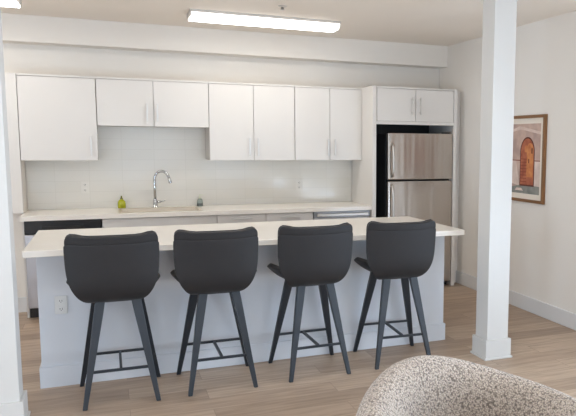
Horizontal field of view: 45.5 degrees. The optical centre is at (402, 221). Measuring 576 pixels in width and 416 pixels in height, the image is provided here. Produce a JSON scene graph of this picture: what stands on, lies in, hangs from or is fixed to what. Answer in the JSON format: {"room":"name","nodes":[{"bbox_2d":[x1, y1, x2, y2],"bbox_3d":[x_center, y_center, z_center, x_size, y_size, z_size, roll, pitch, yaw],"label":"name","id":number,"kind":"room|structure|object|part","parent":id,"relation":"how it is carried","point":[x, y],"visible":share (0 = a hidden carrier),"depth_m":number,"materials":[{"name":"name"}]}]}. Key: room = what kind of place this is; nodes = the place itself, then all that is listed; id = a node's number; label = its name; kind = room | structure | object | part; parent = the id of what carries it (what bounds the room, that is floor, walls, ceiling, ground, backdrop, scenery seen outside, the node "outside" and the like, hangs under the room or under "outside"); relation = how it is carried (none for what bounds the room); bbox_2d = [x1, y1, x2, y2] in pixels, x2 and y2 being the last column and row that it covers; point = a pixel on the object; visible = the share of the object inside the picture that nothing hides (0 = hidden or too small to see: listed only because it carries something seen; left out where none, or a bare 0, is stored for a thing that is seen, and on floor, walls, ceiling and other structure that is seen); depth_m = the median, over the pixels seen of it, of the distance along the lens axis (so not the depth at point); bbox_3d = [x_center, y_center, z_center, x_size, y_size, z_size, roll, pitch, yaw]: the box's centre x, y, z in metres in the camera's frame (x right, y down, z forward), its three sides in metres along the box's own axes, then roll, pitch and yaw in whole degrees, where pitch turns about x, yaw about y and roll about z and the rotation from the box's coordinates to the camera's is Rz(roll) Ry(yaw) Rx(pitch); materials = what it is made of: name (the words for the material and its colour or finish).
{"room":"kitchen","nodes":[
{"label":"kitchen","id":0,"kind":"room"},
{"bbox_2d":[0,3,30,415],"bbox_3d":[-2.200,-0.209,3.575,0.238,2.674,0.220,-2,7,-24],"label":"pillar","id":1,"kind":"structure","parent":0,"point":[13,399],"depth_m":3.61,"materials":[{"name":"paint"}]},
{"bbox_3d":[-2.211,1.047,3.721,0.218,0.145,0.200,-2,7,-24],"label":"trim","id":2,"kind":"part","parent":1,"relation":"part of","materials":[{"name":"paint"}]},
{"bbox_2d":[13,160,27,296],"bbox_3d":[-4.935,-0.196,5.537,3.198,2.149,0.250,-2,7,-24],"label":"wall","id":3,"kind":"structure","parent":0,"point":[18,231],"depth_m":6.11,"materials":[{"name":"paint"}]},
{"bbox_2d":[5,72,23,213],"bbox_3d":[-3.442,-0.692,5.946,0.097,1.232,0.094,-2,7,-24],"label":"trim","id":4,"kind":"structure","parent":3,"relation":"attached to","point":[10,78],"depth_m":5.91,"materials":[{"name":"white paint"}]},
{"bbox_2d":[18,297,26,312],"bbox_3d":[-4.891,0.816,5.532,3.196,0.140,0.016,-2,7,-24],"label":"baseboard","id":5,"kind":"structure","parent":3,"relation":"attached to","point":[22,301],"depth_m":6.14,"materials":[{"name":"white paint"}]},
{"bbox_2d":[3,43,439,208],"bbox_3d":[-3.033,-0.560,6.536,7.706,2.674,0.120,-2,7,-24],"label":"wall","id":6,"kind":"structure","parent":0,"point":[18,58],"depth_m":6.80,"materials":[{"name":"paint"}]},
{"bbox_2d":[16,73,98,159],"bbox_3d":[-3.147,-0.951,6.159,0.628,0.761,0.369,-2,7,-24],"label":"upper cabinet","id":7,"kind":"object","parent":6,"relation":"attached to","point":[57,114],"visible":1,"depth_m":6.02,"materials":[{"name":"white paint"}]},
{"bbox_3d":[-3.090,-1.307,5.995,0.628,0.016,0.026,-2,7,-24],"label":"rail","id":8,"kind":"part","parent":7,"relation":"part of","materials":[{"name":"white paint"}]},
{"bbox_3d":[-2.845,-0.696,6.139,0.017,0.180,0.035,-2,7,-24],"label":"handle","id":9,"kind":"part","parent":7,"relation":"part of","materials":[{"name":"silver metal"}]},
{"bbox_2d":[95,76,208,127],"bbox_3d":[-2.400,-1.141,6.465,0.995,0.442,0.369,-2,7,-24],"label":"upper cabinet","id":10,"kind":"object","parent":6,"relation":"attached to","point":[124,102],"visible":1,"depth_m":6.32,"materials":[{"name":"white paint"}]},
{"bbox_3d":[-2.575,-1.105,6.238,0.486,0.420,0.020,-2,7,-24],"label":"door","id":11,"kind":"part","parent":10,"relation":"part of","materials":[{"name":"white paint"}]},
{"bbox_3d":[-2.394,-1.028,6.298,0.017,0.170,0.035,-2,7,-24],"label":"handle","id":12,"kind":"part","parent":10,"relation":"part of","materials":[{"name":"silver metal"}]},
{"bbox_3d":[-2.345,-1.338,6.319,0.995,0.016,0.026,-2,7,-24],"label":"rail","id":13,"kind":"part","parent":10,"relation":"part of","materials":[{"name":"white paint"}]},
{"bbox_3d":[-2.311,-1.031,6.334,0.017,0.170,0.035,-2,7,-24],"label":"handle","id":14,"kind":"part","parent":10,"relation":"part of","materials":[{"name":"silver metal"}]},
{"bbox_3d":[-2.119,-1.124,6.437,0.500,0.420,0.020,-2,7,-24],"label":"door","id":15,"kind":"part","parent":10,"relation":"part of","materials":[{"name":"white paint"}]},
{"bbox_2d":[25,104,350,209],"bbox_3d":[-2.040,-0.765,6.878,3.208,1.220,0.008,-2,7,-24],"label":"backsplash","id":16,"kind":"structure","parent":6,"relation":"attached to","point":[128,162],"depth_m":6.76,"materials":[{"name":"white tile"}]},
{"bbox_2d":[81,181,88,192],"bbox_3d":[-3.059,-0.334,6.471,0.072,0.116,0.009,-2,7,-24],"label":"wall outlet","id":17,"kind":"object","parent":16,"relation":"attached to","point":[84,184],"visible":1,"depth_m":6.47,"materials":[{"name":"white plastic"}]},
{"bbox_2d":[296,180,301,189],"bbox_3d":[-1.125,-0.405,7.316,0.072,0.116,0.009,-2,7,-24],"label":"wall outlet","id":18,"kind":"object","parent":16,"relation":"attached to","point":[298,182],"visible":1,"depth_m":7.31,"materials":[{"name":"white plastic"}]},
{"bbox_2d":[205,81,294,159],"bbox_3d":[-1.554,-1.018,6.853,0.852,0.761,0.369,-2,7,-24],"label":"upper cabinet","id":19,"kind":"object","parent":6,"relation":"attached to","point":[248,121],"visible":1,"depth_m":6.71,"materials":[{"name":"white paint"}]},
{"bbox_3d":[-1.690,-0.983,6.643,0.427,0.739,0.020,-2,7,-24],"label":"door","id":20,"kind":"part","parent":19,"relation":"part of","materials":[{"name":"white paint"}]},
{"bbox_3d":[-1.525,-0.751,6.715,0.017,0.180,0.035,-2,7,-24],"label":"handle","id":21,"kind":"part","parent":19,"relation":"part of","materials":[{"name":"silver metal"}]},
{"bbox_3d":[-1.497,-1.373,6.689,0.852,0.016,0.026,-2,7,-24],"label":"rail","id":22,"kind":"part","parent":19,"relation":"part of","materials":[{"name":"white paint"}]},
{"bbox_3d":[-1.300,-1.000,6.813,0.415,0.739,0.020,-2,7,-24],"label":"door","id":23,"kind":"part","parent":19,"relation":"part of","materials":[{"name":"white paint"}]},
{"bbox_2d":[294,85,360,159],"bbox_3d":[-0.830,-1.048,7.169,0.724,0.761,0.369,-2,7,-24],"label":"upper cabinet","id":24,"kind":"object","parent":6,"relation":"attached to","point":[327,120],"visible":1,"depth_m":7.03,"materials":[{"name":"white paint"}]},
{"bbox_3d":[-0.934,-1.015,6.972,0.369,0.739,0.020,-2,7,-24],"label":"door","id":25,"kind":"part","parent":24,"relation":"part of","materials":[{"name":"white paint"}]},
{"bbox_3d":[-0.773,-1.403,7.005,0.724,0.016,0.026,-2,7,-24],"label":"rail","id":26,"kind":"part","parent":24,"relation":"part of","materials":[{"name":"white paint"}]},
{"bbox_3d":[-0.775,-0.782,7.041,0.017,0.180,0.035,-2,7,-24],"label":"handle","id":27,"kind":"part","parent":24,"relation":"part of","materials":[{"name":"silver metal"}]},
{"bbox_3d":[-0.602,-1.029,7.117,0.345,0.739,0.020,-2,7,-24],"label":"door","id":28,"kind":"part","parent":24,"relation":"part of","materials":[{"name":"white paint"}]},
{"bbox_2d":[361,89,361,159],"bbox_3d":[-0.501,-1.062,7.332,0.008,0.757,0.329,-2,7,-24],"label":"trim","id":29,"kind":"structure","parent":6,"relation":"attached to","point":[361,89],"depth_m":7.18,"materials":[{"name":"white paint"}]},
{"bbox_2d":[376,124,428,133],"bbox_3d":[-0.112,-0.231,7.763,0.897,1.790,0.038,-2,7,-24],"label":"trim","id":30,"kind":"structure","parent":6,"relation":"attached to","point":[380,129],"depth_m":7.69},
{"bbox_2d":[376,86,453,122],"bbox_3d":[0.025,-1.269,7.346,0.888,0.351,0.684,-2,7,-24],"label":"upper cabinet","id":31,"kind":"object","parent":6,"relation":"attached to","point":[407,104],"visible":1,"depth_m":7.05,"materials":[{"name":"white paint"}]},
{"bbox_3d":[-0.062,-1.217,6.987,0.432,0.329,0.020,-2,7,-24],"label":"door","id":32,"kind":"part","parent":31,"relation":"part of","materials":[{"name":"white paint"}]},
{"bbox_3d":[0.109,-1.216,7.033,0.017,0.180,0.035,-2,7,-24],"label":"handle","id":33,"kind":"part","parent":31,"relation":"part of","materials":[{"name":"silver metal"}]},
{"bbox_3d":[0.144,-1.404,7.062,0.888,0.016,0.026,-2,7,-24],"label":"rail","id":34,"kind":"part","parent":31,"relation":"part of","materials":[{"name":"white paint"}]},
{"bbox_3d":[0.194,-1.220,7.070,0.017,0.180,0.035,-2,7,-24],"label":"handle","id":35,"kind":"part","parent":31,"relation":"part of","materials":[{"name":"silver metal"}]},
{"bbox_3d":[0.345,-1.234,7.164,0.446,0.329,0.020,-2,7,-24],"label":"door","id":36,"kind":"part","parent":31,"relation":"part of","materials":[{"name":"white paint"}]},
{"bbox_2d":[1,0,575,45],"bbox_3d":[-1.112,-1.418,2.046,7.706,0.100,9.600,-2,7,-24],"label":"ceiling","id":37,"kind":"structure","parent":0,"point":[426,22],"depth_m":5.78,"materials":[{"name":"paint"}]},
{"bbox_2d":[0,0,21,7],"bbox_3d":[-3.592,-1.696,4.977,1.325,0.068,0.270,-2,7,-24],"label":"ceiling light","id":38,"kind":"object","parent":37,"relation":"attached to","point":[4,3],"visible":1,"depth_m":5.18,"materials":[{"name":"white plastic"}]},
{"bbox_2d":[1,13,447,68],"bbox_3d":[-2.958,-1.753,6.250,7.506,0.235,0.200,-2,7,-24],"label":"ceiling beam","id":39,"kind":"structure","parent":37,"relation":"attached to","point":[16,28],"depth_m":6.62,"materials":[{"name":"paint"}]},
{"bbox_2d":[187,9,340,31],"bbox_3d":[-1.223,-1.794,6.009,1.327,0.068,0.270,-2,7,-24],"label":"ceiling light","id":40,"kind":"object","parent":37,"relation":"attached to","point":[196,15],"visible":1,"depth_m":5.91,"materials":[{"name":"white plastic"}]},
{"bbox_2d":[19,282,575,415],"bbox_3d":[-1.137,1.337,2.366,7.706,0.100,9.600,-2,7,-24],"label":"floor","id":41,"kind":"structure","parent":0,"point":[543,350],"depth_m":4.48,"materials":[{"name":"brown wood"}]},
{"bbox_2d":[22,221,29,317],"bbox_3d":[-3.413,0.390,6.135,0.019,0.874,0.488,-2,7,-24],"label":"end panel","id":42,"kind":"object","parent":41,"relation":"on","point":[28,309],"visible":0.22,"depth_m":5.92,"materials":[{"name":"white paint"}]},
{"bbox_2d":[24,219,101,317],"bbox_3d":[-3.095,0.386,6.201,0.610,0.872,0.606,-2,7,-24],"label":"dishwasher","id":43,"kind":"object","parent":41,"relation":"on","point":[31,228],"visible":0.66,"depth_m":5.85,"materials":[{"name":"black plastic"}]},
{"bbox_3d":[-2.986,0.422,5.958,0.608,0.647,0.041,-2,7,-24],"label":"door","id":44,"kind":"part","parent":43,"relation":"part of","materials":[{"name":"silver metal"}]},
{"bbox_3d":[-2.973,0.046,5.889,0.330,0.022,0.015,-2,7,-24],"label":"handle","id":45,"kind":"part","parent":43,"relation":"part of","materials":[{"name":"black metal"}]},
{"bbox_3d":[-2.983,0.040,5.913,0.608,0.116,0.041,-2,7,-24],"label":"control panel","id":46,"kind":"part","parent":43,"relation":"part of","materials":[{"name":"black plastic"}]},
{"bbox_2d":[63,231,160,410],"bbox_3d":[-1.757,0.555,4.117,0.524,1.040,0.496,-2,7,-24],"label":"bar stool","id":47,"kind":"object","parent":41,"relation":"on","point":[100,269],"visible":1,"depth_m":3.92,"materials":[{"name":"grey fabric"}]},
{"bbox_3d":[-1.969,0.747,4.234,0.210,0.628,0.062,3,7,17],"label":"leg","id":48,"kind":"part","parent":47,"relation":"part of","materials":[{"name":"black wood"}]},
{"bbox_3d":[-1.825,0.779,3.963,0.062,0.628,0.191,4,8,29],"label":"leg","id":49,"kind":"part","parent":47,"relation":"part of","materials":[{"name":"black wood"}]},
{"bbox_3d":[-1.697,0.272,3.942,0.517,0.431,0.190,-2,7,-24],"label":"backrest","id":50,"kind":"part","parent":47,"relation":"part of","materials":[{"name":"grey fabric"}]},
{"bbox_3d":[-1.553,0.768,4.082,0.191,0.628,0.062,2,7,14],"label":"leg","id":51,"kind":"part","parent":47,"relation":"part of","materials":[{"name":"black wood"}]},
{"bbox_3d":[-1.656,0.734,4.370,0.062,0.628,0.210,4,7,26],"label":"leg","id":52,"kind":"part","parent":47,"relation":"part of","materials":[{"name":"black wood"}]},
{"bbox_2d":[102,215,216,227],"bbox_3d":[-2.349,0.355,6.524,1.003,0.872,0.619,-2,7,-24],"label":"base cabinet","id":53,"kind":"object","parent":41,"relation":"on","point":[205,219],"visible":0.09,"depth_m":6.22,"materials":[{"name":"white paint"}]},
{"bbox_2d":[19,201,371,221],"bbox_3d":[-1.920,-0.119,6.657,3.217,0.039,0.631,-2,7,-24],"label":"countertop","id":54,"kind":"structure","parent":53,"relation":"on","point":[90,213],"depth_m":6.42,"materials":[{"name":"white stone"}]},
{"bbox_2d":[118,196,125,207],"bbox_3d":[-2.735,-0.195,6.541,0.075,0.123,0.050,-2,7,-24],"label":"dish soap bottle","id":55,"kind":"object","parent":54,"relation":"on","point":[121,203],"visible":0.97,"depth_m":6.53,"materials":[{"name":"yellow plastic"}]},
{"bbox_2d":[118,206,201,212],"bbox_3d":[-2.329,-0.022,6.465,0.736,0.205,0.406,-2,7,-24],"label":"sink","id":56,"kind":"object","parent":54,"relation":"in","point":[188,208],"visible":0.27,"depth_m":6.58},
{"bbox_2d":[121,207,197,211],"bbox_3d":[-2.329,-0.020,6.466,0.696,0.201,0.366,-2,7,-24],"label":"basin","id":57,"kind":"object","parent":56,"relation":"in","point":[153,209],"depth_m":6.59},
{"bbox_2d":[153,170,171,206],"bbox_3d":[-2.374,-0.328,6.637,0.204,0.373,0.060,0,7,-1],"label":"faucet","id":58,"kind":"object","parent":54,"relation":"on","point":[155,202],"visible":0.98,"depth_m":6.62,"materials":[{"name":"silver metal"}]},
{"bbox_2d":[197,194,202,205],"bbox_3d":[-2.059,-0.222,6.830,0.062,0.122,0.061,-2,7,-24],"label":"hand soap bottle","id":59,"kind":"object","parent":54,"relation":"on","point":[199,200],"visible":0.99,"depth_m":6.81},
{"bbox_2d":[170,226,257,396],"bbox_3d":[-1.217,0.532,4.353,0.524,1.040,0.496,-2,7,-24],"label":"bar stool","id":60,"kind":"object","parent":41,"relation":"on","point":[221,261],"visible":1,"depth_m":4.16,"materials":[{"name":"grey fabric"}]},
{"bbox_3d":[-1.429,0.724,4.469,0.210,0.628,0.062,3,7,17],"label":"leg","id":61,"kind":"part","parent":60,"relation":"part of","materials":[{"name":"black wood"}]},
{"bbox_3d":[-1.285,0.757,4.199,0.062,0.628,0.191,4,8,29],"label":"leg","id":62,"kind":"part","parent":60,"relation":"part of","materials":[{"name":"black wood"}]},
{"bbox_3d":[-1.221,0.353,4.346,0.532,0.136,0.373,-2,7,-24],"label":"seat","id":63,"kind":"part","parent":60,"relation":"part of","materials":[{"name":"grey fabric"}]},
{"bbox_3d":[-1.156,0.250,4.177,0.517,0.431,0.190,-2,7,-24],"label":"backrest","id":64,"kind":"part","parent":60,"relation":"part of","materials":[{"name":"grey fabric"}]},
{"bbox_3d":[-1.115,0.711,4.606,0.062,0.628,0.210,4,7,26],"label":"leg","id":65,"kind":"part","parent":60,"relation":"part of","materials":[{"name":"black wood"}]},
{"bbox_3d":[-1.013,0.746,4.318,0.191,0.628,0.062,2,7,14],"label":"leg","id":66,"kind":"part","parent":60,"relation":"part of","materials":[{"name":"black wood"}]},
{"bbox_2d":[36,236,444,388],"bbox_3d":[-1.131,0.525,5.143,2.881,0.874,0.803,-2,7,-24],"label":"kitchen island","id":67,"kind":"object","parent":41,"relation":"on","point":[62,336],"visible":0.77,"depth_m":4.67,"materials":[{"name":"paint"}]},
{"bbox_2d":[54,295,67,313],"bbox_3d":[-2.163,0.525,4.254,0.072,0.116,0.009,-2,7,-24],"label":"wall outlet","id":68,"kind":"object","parent":67,"relation":"attached to","point":[61,307],"visible":1,"depth_m":4.25,"materials":[{"name":"white plastic"}]},
{"bbox_3d":[-1.134,0.892,5.185,2.881,0.135,0.803,-2,7,-24],"label":"trim","id":69,"kind":"part","parent":67,"relation":"part of","materials":[{"name":"paint"}]},
{"bbox_2d":[22,216,464,257],"bbox_3d":[-1.086,0.080,5.005,2.958,0.039,1.038,-2,7,-24],"label":"island countertop","id":70,"kind":"structure","parent":67,"relation":"on","point":[45,243],"depth_m":4.94,"materials":[{"name":"white stone"}]},
{"bbox_2d":[217,213,265,223],"bbox_3d":[-1.673,0.327,6.819,0.466,0.872,0.619,-2,7,-24],"label":"base cabinet","id":71,"kind":"object","parent":41,"relation":"on","point":[235,218],"visible":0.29,"depth_m":6.52,"materials":[{"name":"white paint"}]},
{"bbox_3d":[-1.552,-0.033,6.508,0.200,0.017,0.035,-2,7,-24],"label":"handle","id":72,"kind":"part","parent":71,"relation":"part of","materials":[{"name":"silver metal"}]},
{"bbox_2d":[265,212,312,221],"bbox_3d":[-1.238,0.309,7.009,0.475,0.872,0.619,-2,7,-24],"label":"base cabinet","id":73,"kind":"object","parent":41,"relation":"on","point":[295,216],"visible":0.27,"depth_m":6.70,"materials":[{"name":"white paint"}]},
{"bbox_3d":[-1.117,-0.051,6.698,0.200,0.017,0.035,-2,7,-24],"label":"handle","id":74,"kind":"part","parent":73,"relation":"part of","materials":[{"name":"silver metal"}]},
{"bbox_2d":[267,222,352,382],"bbox_3d":[-0.642,0.508,4.612,0.524,1.040,0.496,-3,7,-25],"label":"bar stool","id":75,"kind":"object","parent":41,"relation":"on","point":[321,256],"visible":1,"depth_m":4.42,"materials":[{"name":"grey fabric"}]},
{"bbox_3d":[-0.647,0.328,4.605,0.532,0.136,0.373,-3,7,-25],"label":"seat","id":76,"kind":"part","parent":75,"relation":"part of","materials":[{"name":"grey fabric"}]},
{"bbox_3d":[-0.857,0.700,4.723,0.210,0.628,0.062,2,7,15],"label":"leg","id":77,"kind":"part","parent":75,"relation":"part of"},
{"bbox_3d":[-0.706,0.732,4.456,0.062,0.628,0.191,4,7,27],"label":"leg","id":78,"kind":"part","parent":75,"relation":"part of","materials":[{"name":"black wood"}]},
{"bbox_3d":[-0.578,0.225,4.437,0.517,0.431,0.190,-3,7,-25],"label":"backrest","id":79,"kind":"part","parent":75,"relation":"part of","materials":[{"name":"grey fabric"}]},
{"bbox_3d":[-0.547,0.686,4.867,0.062,0.628,0.210,3,7,24],"label":"leg","id":80,"kind":"part","parent":75,"relation":"part of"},
{"bbox_3d":[-0.437,0.720,4.582,0.191,0.628,0.062,2,7,12],"label":"leg","id":81,"kind":"part","parent":75,"relation":"part of","materials":[{"name":"black wood"}]},
{"bbox_2d":[313,210,369,219],"bbox_3d":[-0.731,0.290,7.218,0.612,0.870,0.630,-2,7,-24],"label":"appliance","id":82,"kind":"object","parent":41,"relation":"on","point":[356,213],"visible":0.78,"depth_m":6.91,"materials":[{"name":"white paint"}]},
{"bbox_3d":[-0.629,0.300,6.984,0.608,0.695,0.019,-2,7,-24],"label":"door","id":83,"kind":"part","parent":82,"relation":"part of","materials":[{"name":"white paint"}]},
{"bbox_3d":[-0.611,-0.078,6.905,0.550,0.025,0.045,-2,7,-24],"label":"handle","id":84,"kind":"part","parent":82,"relation":"part of","materials":[{"name":"silver metal"}]},
{"bbox_2d":[352,86,375,217],"bbox_3d":[-0.420,-0.360,7.279,0.042,2.153,0.643,-2,7,-24],"label":"panel","id":85,"kind":"object","parent":41,"relation":"on","point":[364,170],"visible":0.36,"depth_m":7.06,"materials":[{"name":"white paint"}]},
{"bbox_2d":[353,219,435,369],"bbox_3d":[-0.068,0.483,4.872,0.524,1.040,0.496,-2,7,-21],"label":"bar stool","id":86,"kind":"object","parent":41,"relation":"on","point":[404,251],"visible":1,"depth_m":4.68,"materials":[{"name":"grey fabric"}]},
{"bbox_3d":[-0.072,0.303,4.866,0.532,0.136,0.373,-2,7,-21],"label":"seat","id":87,"kind":"part","parent":86,"relation":"part of","materials":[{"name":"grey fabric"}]},
{"bbox_3d":[-0.275,0.673,4.999,0.210,0.628,0.062,3,7,20],"label":"leg","id":88,"kind":"part","parent":86,"relation":"part of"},
{"bbox_3d":[-0.146,0.707,4.722,0.062,0.628,0.191,5,8,32],"label":"leg","id":89,"kind":"part","parent":86,"relation":"part of","materials":[{"name":"black wood"}]},
{"bbox_3d":[-0.015,0.200,4.693,0.517,0.431,0.190,-2,7,-21],"label":"backrest","id":90,"kind":"part","parent":86,"relation":"part of","materials":[{"name":"grey fabric"}]},
{"bbox_3d":[0.045,0.662,5.119,0.062,0.628,0.210,4,8,29],"label":"leg","id":91,"kind":"part","parent":86,"relation":"part of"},
{"bbox_3d":[0.132,0.697,4.826,0.191,0.628,0.062,2,7,17],"label":"leg","id":92,"kind":"part","parent":86,"relation":"part of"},
{"bbox_2d":[376,132,452,283],"bbox_3d":[0.084,-0.145,7.464,0.758,1.692,0.662,-2,7,-24],"label":"refrigerator","id":93,"kind":"object","parent":41,"relation":"on","point":[414,170],"visible":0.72,"depth_m":7.18,"materials":[{"name":"silver metal"}]},
{"bbox_3d":[-0.100,-0.133,7.053,0.022,0.528,0.058,-2,7,-24],"label":"handle","id":94,"kind":"part","parent":93,"relation":"part of","materials":[{"name":"silver metal"}]},
{"bbox_3d":[-0.096,-0.640,6.994,0.022,0.351,0.057,-2,7,-24],"label":"handle","id":95,"kind":"part","parent":93,"relation":"part of","materials":[{"name":"silver metal"}]},
{"bbox_3d":[0.182,0.113,7.264,0.758,1.117,0.050,-2,7,-24],"label":"door","id":96,"kind":"part","parent":93,"relation":"part of","materials":[{"name":"silver metal"}]},
{"bbox_3d":[0.189,-0.701,7.170,0.758,0.489,0.050,-2,7,-24],"label":"freezer door","id":97,"kind":"part","parent":93,"relation":"part of","materials":[{"name":"silver metal"}]},
{"bbox_2d":[429,89,457,285],"bbox_3d":[0.442,-0.396,7.655,0.042,2.153,0.643,-2,7,-24],"label":"panel","id":98,"kind":"object","parent":41,"relation":"on","point":[433,129],"visible":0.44,"depth_m":7.38,"materials":[{"name":"white paint"}]},
{"bbox_2d":[356,355,575,415],"bbox_3d":[0.250,0.923,2.354,0.953,0.751,0.825,-5,9,-41],"label":"armchair","id":99,"kind":"object","parent":41,"relation":"on","point":[423,385],"visible":1,"depth_m":2.54,"materials":[{"name":"beige fabric"}]},
{"bbox_3d":[0.019,-1.085,7.379,0.897,0.017,0.579,-2,7,-24],"label":"trim","id":100,"kind":"structure","parent":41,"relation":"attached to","visible":0},
{"bbox_2d":[376,121,453,125],"bbox_3d":[0.141,-1.045,7.105,0.897,0.033,0.025,-2,7,-24],"label":"trim","id":101,"kind":"structure","parent":100,"relation":"attached to","point":[377,122],"depth_m":7.09,"materials":[{"name":"white paint"}]},
{"bbox_2d":[470,0,516,360],"bbox_3d":[0.677,-0.333,4.867,0.234,2.674,0.223,-2,7,-24],"label":"pillar","id":102,"kind":"structure","parent":0,"point":[491,341],"depth_m":4.81,"materials":[{"name":"paint"}]},
{"bbox_3d":[0.665,0.987,5.020,0.234,0.016,0.223,-2,7,-24],"label":"shoe moulding","id":103,"kind":"part","parent":102,"relation":"part of","materials":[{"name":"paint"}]},
{"bbox_3d":[0.666,0.923,5.013,0.214,0.145,0.203,-2,7,-24],"label":"trim","id":104,"kind":"part","parent":102,"relation":"part of","materials":[{"name":"paint"}]},
{"bbox_2d":[439,11,575,313],"bbox_3d":[2.369,-0.186,3.729,0.120,2.674,9.400,-2,7,-24],"label":"wall","id":105,"kind":"structure","parent":0,"point":[542,237],"depth_m":6.13,"materials":[{"name":"paint"}]},
{"bbox_2d":[454,91,459,282],"bbox_3d":[0.483,-0.403,7.747,0.106,2.145,0.508,-2,7,-24],"label":"trim","id":106,"kind":"structure","parent":105,"relation":"attached to","point":[458,97],"depth_m":7.52,"materials":[{"name":"white paint"}]},
{"bbox_2d":[456,270,575,330],"bbox_3d":[2.395,1.103,3.620,0.016,0.140,8.900,-2,7,-24],"label":"baseboard","id":107,"kind":"structure","parent":105,"relation":"attached to","point":[563,317],"depth_m":6.23,"materials":[{"name":"white paint"}]},
{"bbox_2d":[511,114,547,204],"bbox_3d":[1.153,-0.592,6.289,0.029,0.806,0.620,-2,7,-24],"label":"framed picture","id":108,"kind":"object","parent":105,"relation":"attached to","point":[529,131],"visible":0.94,"depth_m":6.22,"materials":[{"name":"paper"}]},
{"bbox_2d":[512,123,540,194],"bbox_3d":[1.151,-0.592,6.288,0.004,0.650,0.474,-2,7,-24],"label":"print","id":109,"kind":"object","parent":108,"relation":"attached to","point":[526,165],"depth_m":6.26,"materials":[{"name":"paper"}]}
]}

